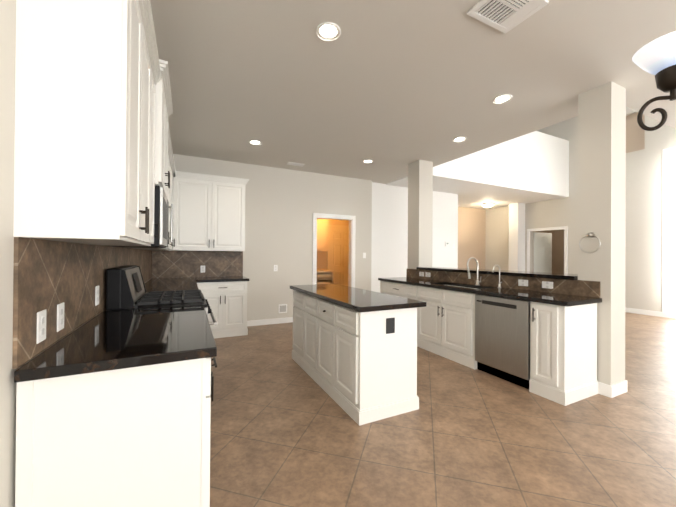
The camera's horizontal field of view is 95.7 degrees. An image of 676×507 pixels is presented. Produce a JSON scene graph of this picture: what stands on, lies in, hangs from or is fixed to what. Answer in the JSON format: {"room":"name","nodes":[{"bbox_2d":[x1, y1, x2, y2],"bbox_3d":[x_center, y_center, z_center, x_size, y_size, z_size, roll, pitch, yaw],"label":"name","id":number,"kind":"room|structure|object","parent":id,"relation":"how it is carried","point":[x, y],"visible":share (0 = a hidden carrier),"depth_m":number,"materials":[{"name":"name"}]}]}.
{"room":"kitchen","nodes":[
{"label":"kitchen","id":0,"kind":"room"},
{"bbox_2d":[0,0,145,506],"bbox_3d":[-1.082,-0.322,0.878,0.120,3.250,9.120,1,0,-26],"label":"wall","id":1,"kind":"structure","parent":0,"point":[8,388],"depth_m":0.99,"materials":[{"name":"grey paint"}]},
{"bbox_2d":[12,237,151,368],"bbox_3d":[-2.037,0.227,2.960,0.012,0.560,4.300,1,0,-26],"label":"tile backsplash","id":2,"kind":"structure","parent":1,"relation":"attached to","point":[49,276],"depth_m":1.34,"materials":[{"name":"brown tile"}]},
{"bbox_2d":[36,309,46,343],"bbox_3d":[-1.159,0.284,1.196,0.007,0.120,0.075,1,0,-26],"label":"electrical outlet plate","id":3,"kind":"object","parent":2,"relation":"attached to","point":[41,328],"depth_m":1.19,"materials":[{"name":"white plastic"}]},
{"bbox_2d":[57,302,63,331],"bbox_3d":[-1.248,0.285,1.376,0.007,0.120,0.075,1,0,-26],"label":"electrical outlet plate","id":4,"kind":"object","parent":2,"relation":"attached to","point":[60,307],"depth_m":1.37,"materials":[{"name":"white plastic"}]},
{"bbox_2d":[95,286,98,305],"bbox_3d":[-1.521,0.265,1.932,0.007,0.120,0.075,1,0,-26],"label":"electrical outlet plate","id":5,"kind":"object","parent":2,"relation":"attached to","point":[97,287],"depth_m":1.91,"materials":[{"name":"white plastic"}]},
{"bbox_2d":[13,0,161,245],"bbox_3d":[-1.173,-0.666,1.598,0.345,1.225,1.202,1,0,-26],"label":"upper cabinet","id":6,"kind":"object","parent":1,"relation":"attached to","point":[88,77],"visible":1,"depth_m":1.11,"materials":[{"name":"white wood"}]},
{"bbox_2d":[133,136,168,250],"bbox_3d":[-1.976,-0.633,3.191,0.309,1.161,0.832,1,0,-26],"label":"upper cabinet","id":7,"kind":"object","parent":1,"relation":"attached to","point":[167,248],"depth_m":3.67,"materials":[{"name":"white wood"}]},
{"bbox_2d":[155,59,172,196],"bbox_3d":[-1.588,-0.940,2.492,0.385,0.875,0.870,1,0,-26],"label":"upper cabinet","id":8,"kind":"object","parent":1,"relation":"attached to","point":[163,109],"visible":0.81,"depth_m":2.27,"materials":[{"name":"white wood"}]},
{"bbox_2d":[103,185,172,247],"bbox_3d":[-1.584,-0.272,2.493,0.403,0.440,0.754,1,0,-26],"label":"over-the-range microwave","id":9,"kind":"object","parent":8,"relation":"attached to","point":[161,210],"visible":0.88,"depth_m":2.26,"materials":[{"name":"silver metal"}]},
{"bbox_2d":[169,156,172,250],"bbox_3d":[-2.341,-0.632,3.932,0.309,1.161,0.820,1,0,-26],"label":"upper cabinet","id":10,"kind":"object","parent":1,"relation":"attached to","point":[170,157],"depth_m":4.16,"materials":[{"name":"white wood"}]},
{"bbox_2d":[165,154,371,320],"bbox_3d":[-1.152,-0.298,5.859,4.150,3.250,0.120,1,0,-26],"label":"wall","id":11,"kind":"structure","parent":0,"point":[282,206],"depth_m":5.85,"materials":[{"name":"grey paint"}]},
{"bbox_2d":[173,176,212,250],"bbox_3d":[-2.384,-0.627,4.984,0.579,1.161,0.337,1,0,-26],"label":"upper cabinet","id":12,"kind":"object","parent":11,"relation":"attached to","point":[208,212],"depth_m":4.84,"materials":[{"name":"white wood"}]},
{"bbox_2d":[152,250,242,277],"bbox_3d":[-2.345,0.178,5.198,1.407,0.444,0.012,1,0,-26],"label":"tile backsplash","id":13,"kind":"structure","parent":11,"relation":"attached to","point":[172,264],"depth_m":5.16,"materials":[{"name":"brown tile"}]},
{"bbox_2d":[200,266,204,272],"bbox_3d":[-2.302,0.266,5.208,0.075,0.120,0.008,1,0,-26],"label":"electrical outlet plate","id":14,"kind":"object","parent":13,"relation":"attached to","point":[202,268],"depth_m":5.20,"materials":[{"name":"white plastic"}]},
{"bbox_2d":[213,180,244,250],"bbox_3d":[-1.887,-0.622,5.229,0.530,1.161,0.337,1,0,-26],"label":"upper cabinet","id":15,"kind":"object","parent":11,"relation":"attached to","point":[228,195],"depth_m":5.08,"materials":[{"name":"white wood"}]},
{"bbox_2d":[247,317,292,325],"bbox_3d":[-1.112,1.277,5.801,1.335,0.100,0.014,1,0,-26],"label":"baseboard","id":16,"kind":"structure","parent":11,"relation":"attached to","point":[269,321],"depth_m":5.70,"materials":[{"name":"white wood"}]},
{"bbox_2d":[278,304,286,312],"bbox_3d":[-1.052,1.052,5.833,0.170,0.170,0.009,1,0,-26],"label":"electrical outlet plate","id":17,"kind":"object","parent":11,"relation":"attached to","point":[282,308],"depth_m":5.83,"materials":[{"name":"white plastic"}]},
{"bbox_2d":[312,213,355,287],"bbox_3d":[-0.097,0.264,6.366,0.970,2.145,0.138,1,0,-26],"label":"door frame","id":18,"kind":"structure","parent":11,"relation":"attached to","point":[351,266],"depth_m":6.45,"materials":[{"name":"white wood"}]},
{"bbox_2d":[317,182,457,292],"bbox_3d":[0.717,-0.126,7.835,4.550,2.950,1.780,1,0,-26],"label":"wall","id":19,"kind":"structure","parent":0,"point":[389,251],"depth_m":7.22,"materials":[{"name":"white paint"}]},
{"bbox_2d":[317,218,328,249],"bbox_3d":[-0.534,-0.484,7.917,0.490,0.850,0.329,1,0,-26],"label":"upper cabinet","id":20,"kind":"object","parent":19,"relation":"attached to","point":[322,224],"depth_m":7.80,"materials":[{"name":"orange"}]},
{"bbox_2d":[327,225,348,285],"bbox_3d":[0.138,0.288,8.381,0.920,2.120,0.088,1,0,-26],"label":"room door","id":21,"kind":"structure","parent":19,"relation":"in","point":[338,257],"depth_m":8.36,"materials":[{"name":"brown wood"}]},
{"bbox_2d":[150,0,675,209],"bbox_3d":[3.405,-1.739,4.245,11.120,0.320,11.200,1,0,-26],"label":"ceiling","id":22,"kind":"structure","parent":0,"point":[392,89],"depth_m":2.82,"materials":[{"name":"white paint"}]},
{"bbox_2d":[250,140,261,144],"bbox_3d":[-1.214,-1.625,4.481,0.184,0.010,0.184,1,0,-26],"label":"recessed light","id":23,"kind":"object","parent":22,"relation":"in","point":[254,142],"visible":0.9,"depth_m":4.48,"materials":[{"name":"white"}]},
{"bbox_2d":[287,162,304,166],"bbox_3d":[-0.764,-1.616,5.538,0.300,0.012,0.140,1,0,-26],"label":"ceiling vent","id":24,"kind":"object","parent":22,"relation":"in","point":[295,164],"visible":0.96,"depth_m":5.53,"materials":[{"name":"white metal"}]},
{"bbox_2d":[316,22,340,40],"bbox_3d":[-0.071,-1.628,2.247,0.184,0.010,0.184,1,0,-26],"label":"recessed light","id":25,"kind":"object","parent":22,"relation":"in","point":[328,31],"visible":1,"depth_m":2.24,"materials":[{"name":"white"}]},
{"bbox_2d":[453,137,466,141],"bbox_3d":[1.714,-1.606,4.305,0.184,0.010,0.184,1,0,-26],"label":"recessed light","id":26,"kind":"object","parent":22,"relation":"in","point":[459,139],"visible":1,"depth_m":4.31,"materials":[{"name":"white plastic"}]},
{"bbox_2d":[482,203,493,206],"bbox_3d":[4.650,-1.488,9.482,0.360,0.115,0.360,1,0,-26],"label":"light","id":27,"kind":"object","parent":22,"relation":"attached to","point":[487,204],"visible":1,"depth_m":9.37,"materials":[{"name":"white metal"}]},
{"bbox_2d":[492,94,511,103],"bbox_3d":[1.715,-1.611,3.191,0.184,0.010,0.184,1,0,-26],"label":"recessed light","id":28,"kind":"object","parent":22,"relation":"in","point":[502,98],"visible":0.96,"depth_m":3.18,"materials":[{"name":"white"}]},
{"bbox_2d":[467,0,548,33],"bbox_3d":[1.113,-1.619,2.015,0.400,0.014,0.300,1,0,-26],"label":"ceiling vent","id":29,"kind":"object","parent":22,"relation":"in","point":[505,16],"visible":0.98,"depth_m":2.04,"materials":[{"name":"white metal"}]},
{"bbox_2d":[632,31,675,130],"bbox_3d":[1.405,-0.855,0.682,1.019,1.550,1.054,1,0,-26],"label":"pendant chandelier","id":30,"kind":"object","parent":22,"relation":"hanging from","point":[656,57],"visible":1,"depth_m":1.01,"materials":[{"name":"white glass"}]},
{"bbox_2d":[210,312,675,506],"bbox_3d":[3.620,1.385,4.904,12.500,0.060,12.200,1,0,-26],"label":"floor","id":31,"kind":"structure","parent":0,"point":[286,430],"depth_m":2.17,"materials":[{"name":"brown tile"}]},
{"bbox_2d":[14,305,216,506],"bbox_3d":[-1.046,0.850,1.675,0.642,0.915,1.170,1,0,-26],"label":"base cabinet","id":32,"kind":"object","parent":31,"relation":"on","point":[113,408],"visible":1,"depth_m":1.18,"materials":[{"name":"white wood"}]},
{"bbox_2d":[106,265,216,324],"bbox_3d":[-1.425,0.709,2.569,0.713,1.200,0.752,1,0,-26],"label":"gas range","id":33,"kind":"object","parent":31,"relation":"on","point":[125,288],"visible":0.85,"depth_m":2.29,"materials":[{"name":"black metal"}]},
{"bbox_2d":[200,280,247,337],"bbox_3d":[-1.941,0.880,5.050,0.760,0.876,0.607,1,0,-26],"label":"base cabinet","id":34,"kind":"object","parent":31,"relation":"on","point":[226,297],"depth_m":4.82,"materials":[{"name":"white wood"}]},
{"bbox_2d":[144,277,199,291],"bbox_3d":[-2.170,0.415,3.954,0.627,0.040,2.372,1,0,-26],"label":"countertop","id":35,"kind":"structure","parent":34,"relation":"on","point":[184,283],"depth_m":3.91,"materials":[{"name":"black stone"}]},
{"bbox_2d":[196,276,247,283],"bbox_3d":[-1.923,0.422,5.051,0.785,0.040,0.622,1,0,-26],"label":"countertop","id":36,"kind":"structure","parent":34,"relation":"on","point":[199,280],"depth_m":4.80,"materials":[{"name":"black stone"}]},
{"bbox_2d":[317,270,332,283],"bbox_3d":[-0.484,0.901,7.789,0.490,0.880,0.599,1,0,-26],"label":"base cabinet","id":37,"kind":"object","parent":31,"relation":"on","point":[324,276],"depth_m":7.54,"materials":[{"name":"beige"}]},
{"bbox_2d":[290,288,418,425],"bbox_3d":[0.044,0.885,3.225,0.616,0.876,1.688,1,0,-26],"label":"kitchen island","id":38,"kind":"object","parent":31,"relation":"on","point":[354,354],"depth_m":2.54,"materials":[{"name":"painted wood"},{"name":"black granite"},{"name":"dark bronze metal"}]},
{"bbox_2d":[290,284,425,311],"bbox_3d":[0.067,0.427,3.231,0.650,0.040,1.770,1,0,-26],"label":"island countertop","id":39,"kind":"structure","parent":38,"relation":"on","point":[364,300],"depth_m":2.78,"materials":[{"name":"black stone"}]},
{"bbox_2d":[380,281,413,298],"bbox_3d":[1.176,0.901,4.951,0.566,0.876,0.960,1,0,-26],"label":"base cabinet","id":40,"kind":"object","parent":31,"relation":"on","point":[386,287],"depth_m":4.83,"materials":[{"name":"white wood"}]},
{"bbox_2d":[407,159,432,268],"bbox_3d":[1.452,-0.132,5.422,0.326,2.950,0.326,1,0,-26],"label":"column","id":41,"kind":"structure","parent":31,"relation":"on","point":[420,193],"depth_m":5.31,"materials":[{"name":"grey paint"}]},
{"bbox_2d":[414,285,509,369],"bbox_3d":[1.604,0.900,4.080,0.566,0.876,0.981,1,0,-26],"label":"base cabinet","id":42,"kind":"object","parent":31,"relation":"on","point":[446,325],"depth_m":3.88,"materials":[{"name":"white wood"}]},
{"bbox_2d":[529,301,597,405],"bbox_3d":[2.164,0.898,2.941,0.566,0.876,0.301,1,0,-26],"label":"base cabinet","id":43,"kind":"object","parent":31,"relation":"on","point":[563,349],"depth_m":2.80,"materials":[{"name":"white wood"}]},
{"bbox_2d":[378,277,601,304],"bbox_3d":[1.598,0.442,4.084,0.581,0.040,2.930,1,0,-26],"label":"countertop","id":44,"kind":"structure","parent":43,"relation":"on","point":[526,295],"depth_m":3.30,"materials":[{"name":"black stone"}]},
{"bbox_2d":[467,257,480,285],"bbox_3d":[1.792,0.235,4.020,0.230,0.375,0.096,1,0,-26],"label":"faucet","id":45,"kind":"object","parent":44,"relation":"on","point":[477,280],"visible":1,"depth_m":4.02,"materials":[{"name":"silver metal"}]},
{"bbox_2d":[492,265,501,287],"bbox_3d":[1.958,0.280,3.756,0.148,0.286,0.059,1,0,-26],"label":"filter faucet","id":46,"kind":"object","parent":44,"relation":"on","point":[499,285],"visible":1,"depth_m":3.77,"materials":[{"name":"silver metal"}]},
{"bbox_2d":[475,294,529,388],"bbox_3d":[1.953,0.901,3.355,0.560,0.871,0.620,1,0,-26],"label":"dishwasher","id":47,"kind":"object","parent":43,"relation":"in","point":[502,338],"visible":0.73,"depth_m":3.19,"materials":[{"name":"silver metal"}]},
{"bbox_2d":[578,81,627,397],"bbox_3d":[2.614,-0.136,3.035,0.306,2.950,0.296,1,0,-26],"label":"column","id":48,"kind":"structure","parent":31,"relation":"on","point":[602,162],"depth_m":2.93,"materials":[{"name":"grey paint"}]},
{"bbox_2d":[579,232,600,252],"bbox_3d":[2.452,-0.106,2.972,0.066,0.208,0.180,1,0,-26],"label":"towel ring","id":49,"kind":"object","parent":48,"relation":"attached to","point":[591,234],"visible":0.98,"depth_m":2.96,"materials":[{"name":"silver metal"}]},
{"bbox_2d":[458,207,485,268],"bbox_3d":[3.795,-0.084,10.073,2.950,2.930,0.120,1,0,-26],"label":"wall","id":50,"kind":"structure","parent":0,"point":[471,230],"depth_m":10.37,"materials":[{"name":"beige paint"}]},
{"bbox_2d":[433,131,568,197],"bbox_3d":[3.919,-2.331,7.257,5.250,1.540,0.150,1,0,-26],"label":"wall","id":51,"kind":"structure","parent":0,"point":[535,162],"depth_m":7.44,"materials":[{"name":"white paint"}]},
{"bbox_2d":[508,203,524,270],"bbox_3d":[5.539,-0.074,9.471,0.350,2.930,0.300,1,0,-26],"label":"column","id":52,"kind":"structure","parent":0,"point":[516,260],"depth_m":9.36,"materials":[{"name":"white paint"}]},
{"bbox_2d":[536,230,563,272],"bbox_3d":[7.104,0.052,9.471,2.180,2.700,2.520,1,0,-26],"label":"wall","id":53,"kind":"structure","parent":0,"point":[557,251],"depth_m":10.61,"materials":[{"name":"beige paint"}]},
{"bbox_2d":[485,107,675,311],"bbox_3d":[7.426,-1.762,6.222,0.140,6.300,11.200,1,0,-26],"label":"wall","id":54,"kind":"structure","parent":0,"point":[643,245],"depth_m":7.15,"materials":[{"name":"grey paint"}]},
{"bbox_2d":[533,232,551,272],"bbox_3d":[6.340,0.371,9.466,0.800,2.030,0.039,1,0,-22],"label":"door leaf","id":55,"kind":"structure","parent":54,"relation":"in","point":[542,252],"depth_m":9.43,"materials":[{"name":"white paint"}]},
{"bbox_2d":[527,226,567,273],"bbox_3d":[6.028,0.321,8.847,0.018,2.140,1.110,1,0,-26],"label":"door frame","id":56,"kind":"structure","parent":54,"relation":"attached to","point":[565,228],"depth_m":8.55,"materials":[{"name":"white wood"}]},
{"bbox_2d":[625,307,675,318],"bbox_3d":[7.467,1.332,5.904,0.014,0.110,10.600,1,0,-26],"label":"baseboard","id":57,"kind":"structure","parent":54,"relation":"attached to","point":[647,312],"depth_m":6.86,"materials":[{"name":"white wood"}]},
{"bbox_2d":[662,147,675,314],"bbox_3d":[7.612,-0.488,5.671,0.050,3.570,2.270,1,0,-26],"label":"window","id":58,"kind":"structure","parent":54,"relation":"in","point":[665,207],"depth_m":6.64,"materials":[{"name":"white wood"}]},
{"bbox_3d":[1.973,0.806,4.189,0.163,1.070,2.370,1,0,-26],"label":"wall","id":59,"kind":"structure","parent":0,"visible":0},
{"bbox_2d":[416,267,577,279],"bbox_3d":[2.058,0.251,4.232,0.455,0.040,2.369,1,0,-26],"label":"bar","id":60,"kind":"object","parent":59,"relation":"on","point":[535,274],"visible":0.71,"depth_m":3.73,"materials":[{"name":"black stone"}]},
{"bbox_2d":[406,269,599,297],"bbox_3d":[1.870,0.367,4.206,0.013,0.195,2.870,1,0,-26],"label":"tile backsplash","id":61,"kind":"structure","parent":59,"relation":"attached to","point":[579,287],"depth_m":3.64,"materials":[{"name":"brown tile"}]},
{"bbox_2d":[419,272,430,276],"bbox_3d":[1.440,0.345,5.056,0.008,0.074,0.262,1,0,-26],"label":"outlet","id":62,"kind":"object","parent":61,"relation":"attached to","point":[427,274],"depth_m":5.04,"materials":[{"name":"white plastic"}]},
{"bbox_2d":[518,279,527,286],"bbox_3d":[2.167,0.344,3.578,0.008,0.075,0.107,1,0,-26],"label":"outlet","id":63,"kind":"object","parent":61,"relation":"attached to","point":[520,282],"depth_m":3.58,"materials":[{"name":"white plastic"}]},
{"bbox_2d":[542,281,552,288],"bbox_3d":[2.287,0.343,3.334,0.008,0.074,0.103,1,0,-26],"label":"outlet","id":64,"kind":"object","parent":61,"relation":"attached to","point":[546,284],"depth_m":3.33,"materials":[{"name":"white plastic"}]},
{"label":"outside","id":65,"kind":"structure","parent":0,"visible":0},
{"bbox_2d":[669,151,675,310],"bbox_3d":[7.886,-0.485,5.806,0.020,4.450,3.350,1,0,-26],"label":"sky","id":66,"kind":"structure","parent":65,"point":[672,237],"depth_m":6.76,"materials":[{"name":"white"}]}
]}

